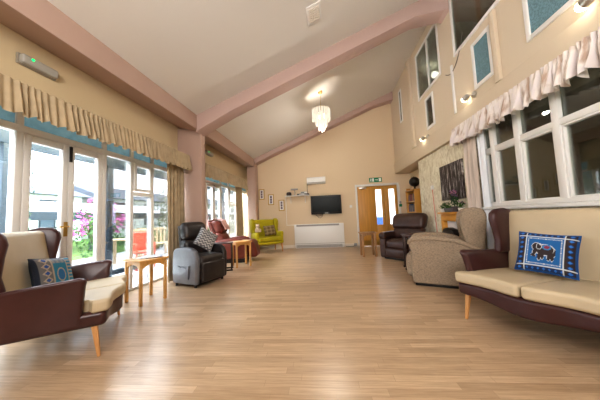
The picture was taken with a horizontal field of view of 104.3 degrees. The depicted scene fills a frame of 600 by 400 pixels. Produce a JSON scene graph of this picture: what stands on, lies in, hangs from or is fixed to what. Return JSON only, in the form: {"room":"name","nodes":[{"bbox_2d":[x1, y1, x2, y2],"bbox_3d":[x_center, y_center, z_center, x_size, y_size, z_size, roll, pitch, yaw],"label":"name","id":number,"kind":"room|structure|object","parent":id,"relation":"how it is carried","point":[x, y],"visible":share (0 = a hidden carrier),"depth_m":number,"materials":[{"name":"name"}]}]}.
{"room":"care facility","nodes":[
{"label":"care facility","id":0,"kind":"room"},
{"bbox_2d":[0,23,246,179],"bbox_3d":[-2.817,-0.157,3.827,0.350,3.300,11.700,-3,-4,7],"label":"wall","id":1,"kind":"structure","parent":0,"point":[74,86],"depth_m":3.06,"materials":[{"name":"beige paint"}]},
{"bbox_2d":[16,52,57,80],"bbox_3d":[-2.813,-1.435,2.519,0.086,0.110,0.340,-3,-4,7],"label":"wall lamp","id":2,"kind":"object","parent":1,"relation":"attached to","point":[22,59],"visible":1,"depth_m":2.47,"materials":[{"name":"beige plastic"}]},
{"bbox_2d":[0,106,167,293],"bbox_3d":[-2.994,0.183,2.867,0.105,2.500,4.500,-3,-4,7],"label":"window","id":3,"kind":"structure","parent":1,"relation":"in","point":[134,224],"depth_m":3.75,"materials":[{"name":"white paint"}]},
{"bbox_2d":[19,133,102,264],"bbox_3d":[-2.934,0.347,2.947,0.129,2.120,0.903,-3,-4,7],"label":"door","id":4,"kind":"structure","parent":3,"relation":"attached to","point":[67,153],"depth_m":2.95,"materials":[{"name":"white paint"}]},
{"bbox_2d":[0,73,191,170],"bbox_3d":[-2.588,-0.868,2.836,0.403,0.334,3.904,-3,-4,7],"label":"valance","id":5,"kind":"object","parent":1,"relation":"attached to","point":[15,96],"visible":1,"depth_m":2.59,"materials":[{"name":"beige fabric"}]},
{"bbox_2d":[167,162,184,282],"bbox_3d":[-2.380,0.311,4.482,0.079,2.365,0.504,-3,-4,7],"label":"curtain","id":6,"kind":"object","parent":5,"relation":"hanging from","point":[175,174],"visible":0.59,"depth_m":4.42,"materials":[{"name":"beige fabric"}]},
{"bbox_2d":[0,0,253,167],"bbox_3d":[-2.565,-1.619,3.946,0.770,0.313,11.800,-3,-4,7],"label":"beam","id":7,"kind":"structure","parent":1,"relation":"attached to","point":[40,22],"depth_m":2.76,"materials":[{"name":"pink paint"}]},
{"bbox_2d":[205,150,213,156],"bbox_3d":[-2.384,-1.223,6.138,0.086,0.110,0.360,-3,-4,7],"label":"wall lamp","id":8,"kind":"object","parent":1,"relation":"attached to","point":[207,152],"visible":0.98,"depth_m":6.08,"materials":[{"name":"beige"}]},
{"bbox_2d":[205,177,246,236],"bbox_3d":[-2.461,0.483,7.350,0.105,2.500,4.450,-3,-4,7],"label":"window","id":9,"kind":"structure","parent":1,"relation":"in","point":[228,196],"depth_m":7.94,"materials":[{"name":"glass"}]},
{"bbox_2d":[206,183,220,241],"bbox_3d":[-2.479,0.603,6.774,0.129,2.120,0.872,-3,-4,7],"label":"door","id":10,"kind":"structure","parent":9,"relation":"attached to","point":[213,192],"depth_m":6.76,"materials":[{"name":"white paint"}]},
{"bbox_2d":[205,163,247,189],"bbox_3d":[-2.138,-0.599,6.633,0.398,0.344,3.006,-3,-4,7],"label":"valance","id":11,"kind":"object","parent":1,"relation":"attached to","point":[211,171],"visible":0.92,"depth_m":6.25,"materials":[{"name":"beige fabric"}]},
{"bbox_2d":[235,187,243,235],"bbox_3d":[-1.979,0.516,7.604,0.080,2.370,0.572,-3,-4,7],"label":"curtain","id":12,"kind":"object","parent":11,"relation":"hanging from","point":[238,191],"visible":0.73,"depth_m":7.60,"materials":[{"name":"beige fabric"}]},
{"bbox_2d":[47,0,425,158],"bbox_3d":[0.420,-3.067,3.638,5.490,2.365,11.900,-3,-4,7],"label":"ceiling","id":13,"kind":"structure","parent":0,"point":[203,54],"depth_m":3.87,"materials":[{"name":"white paint"}]},
{"bbox_2d":[306,0,320,26],"bbox_3d":[0.215,-2.887,3.619,0.226,0.106,0.340,-3,-4,7],"label":"ceiling vent","id":14,"kind":"object","parent":13,"relation":"in","point":[313,11],"visible":1,"depth_m":3.59,"materials":[{"name":"white paint"}]},
{"bbox_2d":[312,90,330,131],"bbox_3d":[0.531,-2.254,5.911,0.464,1.038,0.464,-3,-4,7],"label":"chandelier","id":15,"kind":"object","parent":13,"relation":"hanging from","point":[319,121],"visible":1,"depth_m":5.77,"materials":[{"name":"white glass"}]},
{"bbox_2d":[196,0,448,135],"bbox_3d":[0.327,-2.660,4.661,4.950,2.348,0.320,-3,-4,7],"label":"beam","id":16,"kind":"structure","parent":13,"relation":"attached to","point":[421,13],"depth_m":4.55,"materials":[{"name":"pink paint"}]},
{"bbox_2d":[254,92,392,164],"bbox_3d":[0.758,-2.486,8.312,4.950,2.208,0.320,-3,-4,7],"label":"beam","id":17,"kind":"structure","parent":13,"relation":"attached to","point":[386,99],"depth_m":8.20,"materials":[{"name":"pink paint"}]},
{"bbox_2d":[246,190,248,236],"bbox_3d":[-2.055,0.051,9.243,0.800,3.600,0.960,-3,-4,7],"label":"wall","id":18,"kind":"structure","parent":0,"point":[246,190],"depth_m":9.55,"materials":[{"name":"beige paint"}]},
{"bbox_2d":[0,246,599,399],"bbox_3d":[1.298,1.342,3.238,8.700,0.120,11.900,-3,-4,7],"label":"floor","id":19,"kind":"structure","parent":0,"point":[334,323],"depth_m":1.99,"materials":[{"name":"wood"}]},
{"bbox_2d":[0,227,126,356],"bbox_3d":[-2.285,0.811,2.273,0.948,1.106,1.204,0,-5,-30],"label":"armchair","id":20,"kind":"object","parent":19,"relation":"on","point":[27,312],"visible":0.98,"depth_m":1.90,"materials":[{"name":"brown leather"}]},
{"bbox_2d":[27,256,72,286],"bbox_3d":[-2.382,0.714,2.246,0.168,0.360,0.459,-2,-4,-9],"label":"cushion","id":21,"kind":"object","parent":20,"relation":"on","point":[52,270],"visible":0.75,"depth_m":2.16,"materials":[{"name":"fabric"}]},
{"bbox_2d":[84,284,124,312],"bbox_3d":[-2.047,0.935,2.072,0.739,0.146,0.552,0,-5,-30],"label":"seat cushion","id":22,"kind":"object","parent":20,"relation":"on","point":[101,299],"depth_m":2.08,"materials":[{"name":"beige leather"}]},
{"bbox_2d":[86,274,126,289],"bbox_3d":[-2.331,0.982,2.557,0.739,0.146,0.552,0,-5,-30],"label":"seat cushion","id":23,"kind":"object","parent":20,"relation":"on","point":[93,282],"depth_m":2.61,"materials":[{"name":"beige leather"}]},
{"bbox_2d":[123,256,168,306],"bbox_3d":[-2.220,1.139,3.366,0.440,0.600,0.410,-5,-5,29],"label":"side table","id":24,"kind":"object","parent":19,"relation":"on","point":[141,264],"visible":0.86,"depth_m":3.30,"materials":[{"name":"brown wood"}]},
{"bbox_3d":[-2.259,0.839,3.422,0.202,0.009,0.282,-2,-4,-5],"label":"magazine","id":25,"kind":"object","parent":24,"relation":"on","visible":0},
{"bbox_2d":[146,254,161,257],"bbox_3d":[-2.156,0.827,3.441,0.202,0.009,0.282,0,-5,-33],"label":"magazine","id":26,"kind":"object","parent":25,"relation":"on","point":[155,255],"visible":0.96,"depth_m":3.39,"materials":[{"name":"white paper"}]},
{"bbox_2d":[177,129,205,226],"bbox_3d":[-2.354,0.025,4.875,0.730,3.050,0.170,-3,-4,7],"label":"column","id":27,"kind":"structure","parent":19,"relation":"on","point":[190,142],"depth_m":4.82,"materials":[{"name":"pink paint"}]},
{"bbox_2d":[173,222,226,287],"bbox_3d":[-1.807,0.940,4.252,0.676,1.090,0.745,-4,-5,26],"label":"recliner","id":28,"kind":"object","parent":19,"relation":"on","point":[194,265],"visible":0.86,"depth_m":4.02,"materials":[{"name":"grey leather"}]},
{"bbox_2d":[180,222,205,239],"bbox_3d":[-2.001,0.576,4.378,0.257,0.330,0.500,-4,-5,26],"label":"cushion","id":29,"kind":"object","parent":28,"relation":"on","point":[188,230],"depth_m":4.21,"materials":[{"name":"grey leather"}]},
{"bbox_2d":[180,239,207,252],"bbox_3d":[-1.966,0.898,4.345,0.250,0.360,0.500,-4,-5,26],"label":"cushion","id":30,"kind":"object","parent":28,"relation":"on","point":[183,242],"depth_m":4.19,"materials":[{"name":"grey fabric"}]},
{"bbox_2d":[193,226,217,252],"bbox_3d":[-1.704,0.713,4.234,0.483,0.480,0.182,1,-5,-39],"label":"chevron cushion","id":31,"kind":"object","parent":28,"relation":"on","point":[205,239],"visible":1,"depth_m":4.18,"materials":[{"name":"fabric"}]},
{"bbox_2d":[214,241,233,270],"bbox_3d":[-1.716,1.248,5.176,0.460,0.600,0.340,-1,-4,-13],"label":"table","id":32,"kind":"object","parent":19,"relation":"on","point":[230,242],"visible":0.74,"depth_m":5.12,"materials":[{"name":"brown plastic"}]},
{"bbox_2d":[209,220,259,262],"bbox_3d":[-1.737,1.078,6.299,1.254,1.102,0.778,-2,-4,1],"label":"recliner","id":33,"kind":"object","parent":19,"relation":"on","point":[216,226],"visible":0.7,"depth_m":6.03,"materials":[{"name":"leather"}]},
{"bbox_2d":[208,218,229,231],"bbox_3d":[-2.189,0.678,6.343,0.475,0.354,0.413,-2,-4,1],"label":"throw","id":34,"kind":"object","parent":33,"relation":"on","point":[226,226],"visible":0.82,"depth_m":6.25,"materials":[{"name":"pink fabric"}]},
{"bbox_2d":[212,220,226,232],"bbox_3d":[-2.181,0.722,6.331,0.319,0.350,0.540,-2,-4,1],"label":"cushion","id":35,"kind":"object","parent":33,"relation":"on","point":[217,226],"depth_m":6.09,"materials":[{"name":"leather"}]},
{"bbox_2d":[216,232,229,239],"bbox_3d":[-2.082,1.030,6.307,0.314,0.339,0.540,-2,-4,1],"label":"cushion","id":36,"kind":"object","parent":33,"relation":"on","point":[221,235],"depth_m":6.09,"materials":[{"name":"leather"}]},
{"bbox_2d":[232,240,251,267],"bbox_3d":[-1.391,1.269,5.551,0.400,0.585,0.400,0,-5,-31],"label":"side table","id":37,"kind":"object","parent":19,"relation":"on","point":[239,242],"visible":0.89,"depth_m":5.48,"materials":[{"name":"brown wood"}]},
{"bbox_2d":[247,162,258,238],"bbox_3d":[-1.682,0.176,8.424,0.315,3.200,0.320,-3,-4,7],"label":"column","id":38,"kind":"structure","parent":19,"relation":"on","point":[252,172],"depth_m":8.31,"materials":[{"name":"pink paint"}]},
{"bbox_2d":[249,218,283,250],"bbox_3d":[-1.111,1.163,7.752,0.936,1.094,0.877,0,-5,-29],"label":"wingback armchair","id":39,"kind":"object","parent":19,"relation":"on","point":[260,237],"visible":0.77,"depth_m":7.65,"materials":[{"name":"yellow fabric"}]},
{"bbox_2d":[255,224,260,231],"bbox_3d":[-1.327,0.880,7.318,0.198,0.265,0.212,0,-5,-29],"label":"teddy bear","id":40,"kind":"object","parent":39,"relation":"on","point":[257,229],"visible":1,"depth_m":7.27},
{"bbox_2d":[263,225,276,235],"bbox_3d":[-1.006,1.011,7.765,0.424,0.359,0.182,0,-5,-31],"label":"plaid cushion","id":41,"kind":"object","parent":39,"relation":"on","point":[269,230],"visible":1,"depth_m":7.71,"materials":[{"name":"fabric"}]},
{"bbox_2d":[259,236,281,241],"bbox_3d":[-1.047,1.272,7.638,0.780,0.160,0.636,0,-5,-29],"label":"seat cushion","id":42,"kind":"object","parent":39,"relation":"on","point":[261,238],"depth_m":7.41,"materials":[{"name":"yellow fabric"}]},
{"bbox_2d":[294,223,344,247],"bbox_3d":[0.671,1.246,8.145,1.720,0.830,0.136,-3,-4,7],"label":"radiator","id":43,"kind":"object","parent":19,"relation":"on","point":[326,235],"visible":0.98,"depth_m":8.08,"materials":[{"name":"white metal"}]},
{"bbox_2d":[296,223,338,226],"bbox_3d":[0.614,0.878,8.167,1.480,0.060,0.115,-3,-4,7],"label":"grille","id":44,"kind":"object","parent":43,"relation":"attached to","point":[325,224],"depth_m":8.10,"materials":[{"name":"grey metal"}]},
{"bbox_2d":[297,244,342,247],"bbox_3d":[0.668,1.581,8.059,1.580,0.079,0.006,-3,-4,7],"label":"grille","id":45,"kind":"object","parent":43,"relation":"attached to","point":[298,245],"depth_m":8.07,"materials":[{"name":"grey metal"}]},
{"bbox_2d":[358,231,377,256],"bbox_3d":[1.799,1.161,6.168,0.420,0.620,0.380,-3,-4,3],"label":"side table","id":46,"kind":"object","parent":19,"relation":"on","point":[362,235],"visible":0.99,"depth_m":6.03,"materials":[{"name":"brown wood"}]},
{"bbox_2d":[379,213,427,260],"bbox_3d":[2.530,0.862,5.650,0.884,1.080,0.924,1,-5,-36],"label":"recliner","id":47,"kind":"object","parent":19,"relation":"on","point":[391,243],"visible":0.7,"depth_m":5.60,"materials":[{"name":"brown leather"}]},
{"bbox_2d":[392,213,427,228],"bbox_3d":[2.728,0.535,5.830,0.356,0.420,0.864,1,-5,-36],"label":"cushion","id":48,"kind":"object","parent":47,"relation":"on","point":[403,220],"depth_m":5.67,"materials":[{"name":"brown leather"}]},
{"bbox_2d":[394,228,425,237],"bbox_3d":[2.693,0.814,5.775,0.336,0.300,0.774,1,-5,-36],"label":"cushion","id":49,"kind":"object","parent":47,"relation":"on","point":[397,231],"depth_m":5.72,"materials":[{"name":"brown leather"}]},
{"bbox_2d":[401,234,412,269],"bbox_3d":[2.260,1.006,4.564,0.460,0.660,0.340,-4,-4,17],"label":"table","id":50,"kind":"object","parent":19,"relation":"on","point":[403,235],"visible":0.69,"depth_m":4.61,"materials":[{"name":"brown wood"}]},
{"bbox_2d":[405,188,421,212],"bbox_3d":[3.563,0.575,7.148,0.305,1.780,0.770,-3,-4,7],"label":"bookcase","id":51,"kind":"object","parent":19,"relation":"on","point":[417,197],"visible":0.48,"depth_m":6.84,"materials":[{"name":"brown wood"}]},
{"bbox_2d":[409,176,418,188],"bbox_3d":[3.485,-0.522,7.110,0.299,0.407,0.299,-6,-5,38],"label":"globe","id":52,"kind":"object","parent":51,"relation":"on","point":[414,181],"visible":0.94,"depth_m":7.02,"materials":[{"name":"grey metal"}]},
{"bbox_2d":[406,207,486,288],"bbox_3d":[2.245,0.705,3.656,1.093,1.130,0.790,-5,-5,30],"label":"recliner","id":53,"kind":"object","parent":19,"relation":"on","point":[434,258],"visible":0.88,"depth_m":3.33,"materials":[{"name":"beige fabric"}]},
{"bbox_2d":[437,212,459,235],"bbox_3d":[2.839,0.760,4.355,0.340,1.070,0.780,-3,-4,7],"label":"fireplace","id":54,"kind":"object","parent":19,"relation":"on","point":[448,219],"visible":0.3,"depth_m":4.49,"materials":[{"name":"orange wood"}]},
{"bbox_2d":[442,202,450,210],"bbox_3d":[2.834,0.137,4.514,0.182,0.196,0.164,-1,-4,-22],"label":"potted plant","id":55,"kind":"object","parent":54,"relation":"on","point":[448,203],"visible":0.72,"depth_m":4.51,"materials":[{"name":"green plant"}]},
{"bbox_2d":[437,212,456,213],"bbox_3d":[2.877,0.241,4.386,0.220,0.035,0.780,-3,-4,7],"label":"mantel shelf","id":56,"kind":"object","parent":54,"relation":"attached to","point":[438,212],"depth_m":4.37,"materials":[{"name":"orange wood"}]},
{"bbox_2d":[444,206,452,211],"bbox_3d":[2.758,0.165,4.324,0.046,0.118,0.239,-3,-4,7],"label":"trough","id":57,"kind":"object","parent":54,"relation":"on","point":[449,209],"visible":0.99,"depth_m":4.29,"materials":[{"name":"grey"}]},
{"bbox_2d":[442,227,459,236],"bbox_3d":[2.826,0.878,4.349,0.116,0.730,0.440,-3,-4,7],"label":"fire","id":58,"kind":"object","parent":54,"relation":"on","point":[450,230],"visible":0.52,"depth_m":4.26,"materials":[{"name":"black metal"}]},
{"bbox_2d":[449,189,459,211],"bbox_3d":[2.847,0.007,4.306,0.159,0.424,0.239,-5,-5,32],"label":"flowering plant","id":59,"kind":"object","parent":54,"relation":"on","point":[455,208],"visible":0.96,"depth_m":4.26,"materials":[{"name":"green plant"}]},
{"bbox_2d":[456,201,465,209],"bbox_3d":[2.820,0.103,4.077,0.152,0.201,0.150,-4,-4,18],"label":"flowering plant","id":60,"kind":"object","parent":54,"relation":"on","point":[460,202],"visible":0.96,"depth_m":4.07,"materials":[{"name":"green plant"}]},
{"bbox_2d":[455,207,599,332],"bbox_3d":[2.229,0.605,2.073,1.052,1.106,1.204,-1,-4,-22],"label":"settee","id":61,"kind":"object","parent":19,"relation":"on","point":[490,276],"visible":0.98,"depth_m":2.11,"materials":[{"name":"brown leather"}]},
{"bbox_2d":[455,267,567,296],"bbox_3d":[2.060,0.781,2.294,0.899,0.154,0.552,-1,-4,-22],"label":"seat cushion","id":62,"kind":"object","parent":61,"relation":"on","point":[486,281],"depth_m":2.17,"materials":[{"name":"beige leather"}]},
{"bbox_2d":[514,231,581,280],"bbox_3d":[2.307,0.501,2.187,0.218,0.393,0.443,0,-5,-33],"label":"cushion","id":63,"kind":"object","parent":61,"relation":"on","point":[558,255],"visible":1,"depth_m":2.12,"materials":[{"name":"fabric"}]},
{"bbox_2d":[521,279,599,315],"bbox_3d":[2.270,0.735,1.773,0.899,0.154,0.552,-1,-4,-22],"label":"seat cushion","id":64,"kind":"object","parent":61,"relation":"on","point":[559,297],"depth_m":1.73,"materials":[{"name":"beige leather"}]},
{"bbox_2d":[258,104,410,245],"bbox_3d":[1.004,-1.343,8.418,5.800,6.000,0.140,-3,-4,7],"label":"wall","id":65,"kind":"structure","parent":0,"point":[357,150],"depth_m":8.31,"materials":[{"name":"beige paint"}]},
{"bbox_2d":[259,189,264,199],"bbox_3d":[-1.403,-0.201,8.542,0.210,0.385,0.030,-3,-4,7],"label":"picture frame","id":66,"kind":"object","parent":65,"relation":"attached to","point":[261,191],"visible":1,"depth_m":8.54,"materials":[{"name":"brown wood"}]},
{"bbox_2d":[268,194,273,204],"bbox_3d":[-1.054,-0.011,8.488,0.215,0.390,0.030,-3,-4,7],"label":"picture frame","id":67,"kind":"object","parent":65,"relation":"attached to","point":[270,196],"visible":1,"depth_m":8.48,"materials":[{"name":"brown wood"}]},
{"bbox_2d":[278,200,284,210],"bbox_3d":[-0.665,0.194,8.428,0.210,0.400,0.030,-3,-4,7],"label":"picture frame","id":68,"kind":"object","parent":65,"relation":"attached to","point":[281,202],"visible":1,"depth_m":8.42,"materials":[{"name":"brown"}]},
{"bbox_2d":[285,197,293,225],"bbox_3d":[-0.351,0.378,8.383,0.315,1.080,0.020,-3,-4,7],"label":"cable trunking","id":69,"kind":"object","parent":65,"relation":"attached to","point":[285,197],"visible":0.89,"depth_m":8.38,"materials":[{"name":"beige plastic"}]},
{"bbox_2d":[285,195,308,202],"bbox_3d":[-0.096,-0.026,8.259,0.840,0.265,0.260,-3,-4,7],"label":"wall shelf","id":70,"kind":"object","parent":65,"relation":"attached to","point":[292,195],"visible":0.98,"depth_m":8.19,"materials":[{"name":"white paint"}]},
{"bbox_2d":[260,243,357,248],"bbox_3d":[0.281,1.629,8.223,3.470,0.110,0.022,-3,-4,7],"label":"baseboard","id":71,"kind":"structure","parent":65,"relation":"attached to","point":[348,244],"depth_m":8.31,"materials":[{"name":"beige paint"}]},
{"bbox_2d":[307,176,325,192],"bbox_3d":[0.573,-0.511,8.255,0.673,0.595,0.175,-3,-4,7],"label":"air conditioner","id":72,"kind":"object","parent":65,"relation":"attached to","point":[310,180],"visible":0.96,"depth_m":8.19,"materials":[{"name":"white plastic"}]},
{"bbox_2d":[310,195,341,217],"bbox_3d":[0.917,0.233,8.190,1.060,0.787,0.094,-3,-4,7],"label":"tv","id":73,"kind":"object","parent":65,"relation":"attached to","point":[326,204],"visible":1,"depth_m":8.15,"materials":[{"name":"black plastic"}]},
{"bbox_2d":[369,177,381,181],"bbox_3d":[2.623,-0.699,8.099,0.430,0.155,0.025,-3,-4,7],"label":"exit sign","id":74,"kind":"object","parent":65,"relation":"attached to","point":[379,179],"visible":1,"depth_m":8.10,"materials":[{"name":"teal plastic"}]},
{"bbox_2d":[355,183,400,245],"bbox_3d":[2.693,0.498,8.009,1.470,2.130,0.228,-3,-4,7],"label":"door","id":75,"kind":"structure","parent":65,"relation":"in","point":[366,212],"depth_m":8.05,"materials":[{"name":"brown wood"}]},
{"bbox_2d":[375,189,394,223],"bbox_3d":[2.954,0.307,10.175,2.300,2.800,0.100,-3,-4,7],"label":"window","id":76,"kind":"structure","parent":0,"point":[390,191],"depth_m":10.05,"materials":[{"name":"white"}]},
{"bbox_2d":[410,169,419,188],"bbox_3d":[3.768,0.223,6.920,0.130,2.430,1.970,-3,-4,7],"label":"wall","id":77,"kind":"structure","parent":0,"point":[415,173],"depth_m":7.50,"materials":[{"name":"beige paint"}]},
{"bbox_2d":[391,0,599,162],"bbox_3d":[2.659,-2.967,2.860,0.120,2.700,10.700,-3,-4,7],"label":"wall","id":78,"kind":"structure","parent":0,"point":[514,48],"depth_m":4.10,"materials":[{"name":"beige paint"}]},
{"bbox_2d":[398,89,402,122],"bbox_3d":[3.100,-2.886,7.178,0.042,1.000,0.230,-3,-4,7],"label":"window","id":79,"kind":"structure","parent":78,"relation":"in","point":[399,91],"depth_m":7.20,"materials":[{"name":"white paint"}]},
{"bbox_2d":[405,59,415,148],"bbox_3d":[2.984,-2.593,6.299,0.060,2.420,0.200,-3,-4,7],"label":"trim","id":80,"kind":"structure","parent":78,"relation":"attached to","point":[407,64],"depth_m":6.25,"materials":[{"name":"beige paint"}]},
{"bbox_2d":[420,135,428,140],"bbox_3d":[2.908,-1.450,5.454,0.113,0.111,0.234,-1,-4,-21],"label":"wall spotlight","id":81,"kind":"object","parent":78,"relation":"attached to","point":[422,138],"visible":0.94,"depth_m":5.44,"materials":[{"name":"silver metal"}]},
{"bbox_2d":[415,23,440,101],"bbox_3d":[2.873,-3.067,5.289,0.042,1.170,1.150,-3,-4,7],"label":"window","id":82,"kind":"structure","parent":78,"relation":"in","point":[427,58],"depth_m":5.20,"materials":[{"name":"white paint"}]},
{"bbox_2d":[424,91,435,129],"bbox_3d":[2.921,-1.990,5.236,0.042,0.730,0.400,-3,-4,7],"label":"window","id":83,"kind":"structure","parent":78,"relation":"in","point":[429,101],"depth_m":5.24,"materials":[{"name":"white paint"}]},
{"bbox_2d":[450,65,456,113],"bbox_3d":[2.791,-2.015,4.244,0.030,0.900,0.050,-3,-4,7],"label":"trim","id":84,"kind":"structure","parent":78,"relation":"attached to","point":[451,66],"depth_m":4.23,"materials":[{"name":"white paint"}]},
{"bbox_2d":[461,91,476,101],"bbox_3d":[2.699,-1.655,3.736,0.113,0.111,0.234,-1,-4,-21],"label":"wall spotlight","id":85,"kind":"object","parent":78,"relation":"attached to","point":[473,94],"visible":1,"depth_m":3.72,"materials":[{"name":"silver metal"}]},
{"bbox_2d":[448,0,499,56],"bbox_3d":[2.666,-3.208,3.557,0.042,1.220,1.350,-3,-4,7],"label":"window","id":86,"kind":"structure","parent":78,"relation":"in","point":[466,16],"depth_m":3.82,"materials":[{"name":"white paint"}]},
{"bbox_2d":[470,24,493,89],"bbox_3d":[2.712,-2.101,3.467,0.042,0.725,0.430,-3,-4,7],"label":"window","id":87,"kind":"structure","parent":78,"relation":"in","point":[481,53],"depth_m":3.46,"materials":[{"name":"white paint"}]},
{"bbox_2d":[488,9,502,82],"bbox_3d":[2.654,-2.092,3.171,0.050,1.000,0.090,-3,-4,7],"label":"trim","id":88,"kind":"structure","parent":78,"relation":"attached to","point":[492,18],"depth_m":3.15,"materials":[{"name":"beige paint"}]},
{"bbox_2d":[522,0,577,42],"bbox_3d":[2.536,-2.411,2.086,0.042,1.110,1.310,-3,-4,7],"label":"window","id":89,"kind":"structure","parent":78,"relation":"in","point":[537,14],"depth_m":2.53,"materials":[{"name":"white paint"}]},
{"bbox_2d":[574,0,594,11],"bbox_3d":[2.493,-1.723,1.979,0.113,0.111,0.234,-1,-4,-21],"label":"wall spotlight","id":90,"kind":"object","parent":78,"relation":"attached to","point":[582,5],"visible":1,"depth_m":2.02,"materials":[{"name":"silver metal"}]},
{"bbox_2d":[418,136,599,248],"bbox_3d":[2.888,-0.115,1.708,0.450,2.430,8.850,-3,-4,7],"label":"wall","id":91,"kind":"structure","parent":0,"point":[428,167],"depth_m":5.22,"materials":[{"name":"beige paint"}]},
{"bbox_2d":[431,185,436,228],"bbox_3d":[3.085,0.387,5.312,0.035,1.450,0.165,-3,-4,7],"label":"pull cord","id":92,"kind":"object","parent":91,"relation":"attached to","point":[432,186],"visible":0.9,"depth_m":5.36,"materials":[{"name":"red plastic"}]},
{"bbox_2d":[439,158,465,200],"bbox_3d":[2.959,-0.364,4.558,0.035,0.710,0.820,-3,-4,7],"label":"picture","id":93,"kind":"object","parent":91,"relation":"attached to","point":[452,177],"visible":0.96,"depth_m":4.47},
{"bbox_2d":[394,3,599,173],"bbox_3d":[2.897,-1.447,2.730,0.530,0.370,10.700,-3,-4,7],"label":"trim","id":94,"kind":"structure","parent":91,"relation":"attached to","point":[589,22],"depth_m":2.97,"materials":[{"name":"beige paint"}]},
{"bbox_2d":[449,27,599,146],"bbox_3d":[2.522,-1.244,2.297,0.167,0.355,4.020,-3,-4,7],"label":"valance","id":95,"kind":"object","parent":91,"relation":"attached to","point":[575,61],"visible":1,"depth_m":2.50,"materials":[{"name":"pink fabric"}]},
{"bbox_2d":[463,136,486,248],"bbox_3d":[2.867,0.019,3.831,0.050,2.370,0.330,-3,-4,7],"label":"curtain","id":96,"kind":"object","parent":95,"relation":"hanging from","point":[474,199],"visible":0.54,"depth_m":3.85,"materials":[{"name":"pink fabric"}]},
{"bbox_2d":[482,68,599,209],"bbox_3d":[2.659,-0.636,1.877,0.130,1.343,3.660,-3,-4,7],"label":"window","id":97,"kind":"structure","parent":91,"relation":"in","point":[542,154],"depth_m":2.57,"materials":[{"name":"white paint"}]},
{"bbox_2d":[476,129,493,248],"bbox_3d":[2.823,-0.215,3.549,0.040,1.900,0.175,-3,-4,7],"label":"curtain","id":98,"kind":"object","parent":97,"relation":"hanging from","point":[480,137],"visible":0.77,"depth_m":3.54,"materials":[{"name":"white fabric"}]},
{"bbox_3d":[2.908,1.667,9.181,2.300,0.050,1.900,-3,-4,7],"label":"floor","id":99,"kind":"structure","parent":0,"visible":0},
{"bbox_2d":[377,217,382,224],"bbox_3d":[3.327,1.173,9.533,0.560,0.950,0.530,-3,-4,7],"label":"chair","id":100,"kind":"object","parent":99,"relation":"on","point":[379,219],"visible":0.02,"depth_m":9.74,"materials":[{"name":"blue plastic"}]},
{"label":"outside","id":101,"kind":"structure","parent":0,"visible":0},
{"bbox_2d":[72,239,92,260],"bbox_3d":[-40.908,5.093,29.751,71.500,0.100,130.000,-3,-4,7],"label":"lawn","id":102,"kind":"structure","parent":101,"point":[76,255],"depth_m":10.60,"materials":[{"name":"green plant"}]},
{"bbox_2d":[28,180,93,240],"bbox_3d":[-21.579,0.603,13.625,8.000,4.900,12.000,-3,-4,7],"label":"bungalow","id":103,"kind":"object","parent":102,"relation":"on","point":[44,191],"visible":0.31,"depth_m":16.73,"materials":[{"name":"slate"},{"name":"white render"},{"name":"glass"}]},
{"bbox_2d":[29,201,93,249],"bbox_3d":[-11.450,1.349,13.381,3.080,2.500,36.000,-3,-4,7],"label":"covered walkway","id":104,"kind":"structure","parent":102,"relation":"on","point":[40,210],"depth_m":10.44,"materials":[{"name":"white"}]},
{"bbox_2d":[74,183,141,238],"bbox_3d":[-19.876,1.466,28.000,8.000,5.100,15.000,-3,-4,7],"label":"bungalow","id":105,"kind":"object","parent":102,"relation":"on","point":[88,190],"visible":0.02,"depth_m":20.72,"materials":[{"name":"white"}]},
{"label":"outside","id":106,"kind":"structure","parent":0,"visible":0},
{"bbox_2d":[72,257,92,264],"bbox_3d":[-4.415,2.281,12.483,5.150,0.100,36.000,-3,-4,7],"label":"paving","id":107,"kind":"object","parent":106,"point":[87,260],"depth_m":7.56,"materials":[{"name":"white concrete"}]},
{"bbox_2d":[28,151,34,229],"bbox_3d":[-5.199,-0.223,3.968,1.076,3.781,0.888,-5,-5,30],"label":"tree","id":108,"kind":"object","parent":107,"relation":"on","point":[32,159],"visible":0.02,"depth_m":4.17,"materials":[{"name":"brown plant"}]},
{"bbox_2d":[0,128,94,232],"bbox_3d":[-3.623,0.472,5.950,0.140,2.500,15.000,-3,-4,7],"label":"veranda","id":109,"kind":"object","parent":107,"relation":"on","point":[4,134],"visible":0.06,"depth_m":3.12,"materials":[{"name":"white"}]},
{"bbox_2d":[73,198,93,257],"bbox_3d":[-6.708,0.961,7.780,1.490,2.110,1.487,-3,-4,7],"label":"flowering shrub","id":110,"kind":"object","parent":107,"relation":"on","point":[86,227],"visible":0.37,"depth_m":7.40,"materials":[{"name":"pink plant"}]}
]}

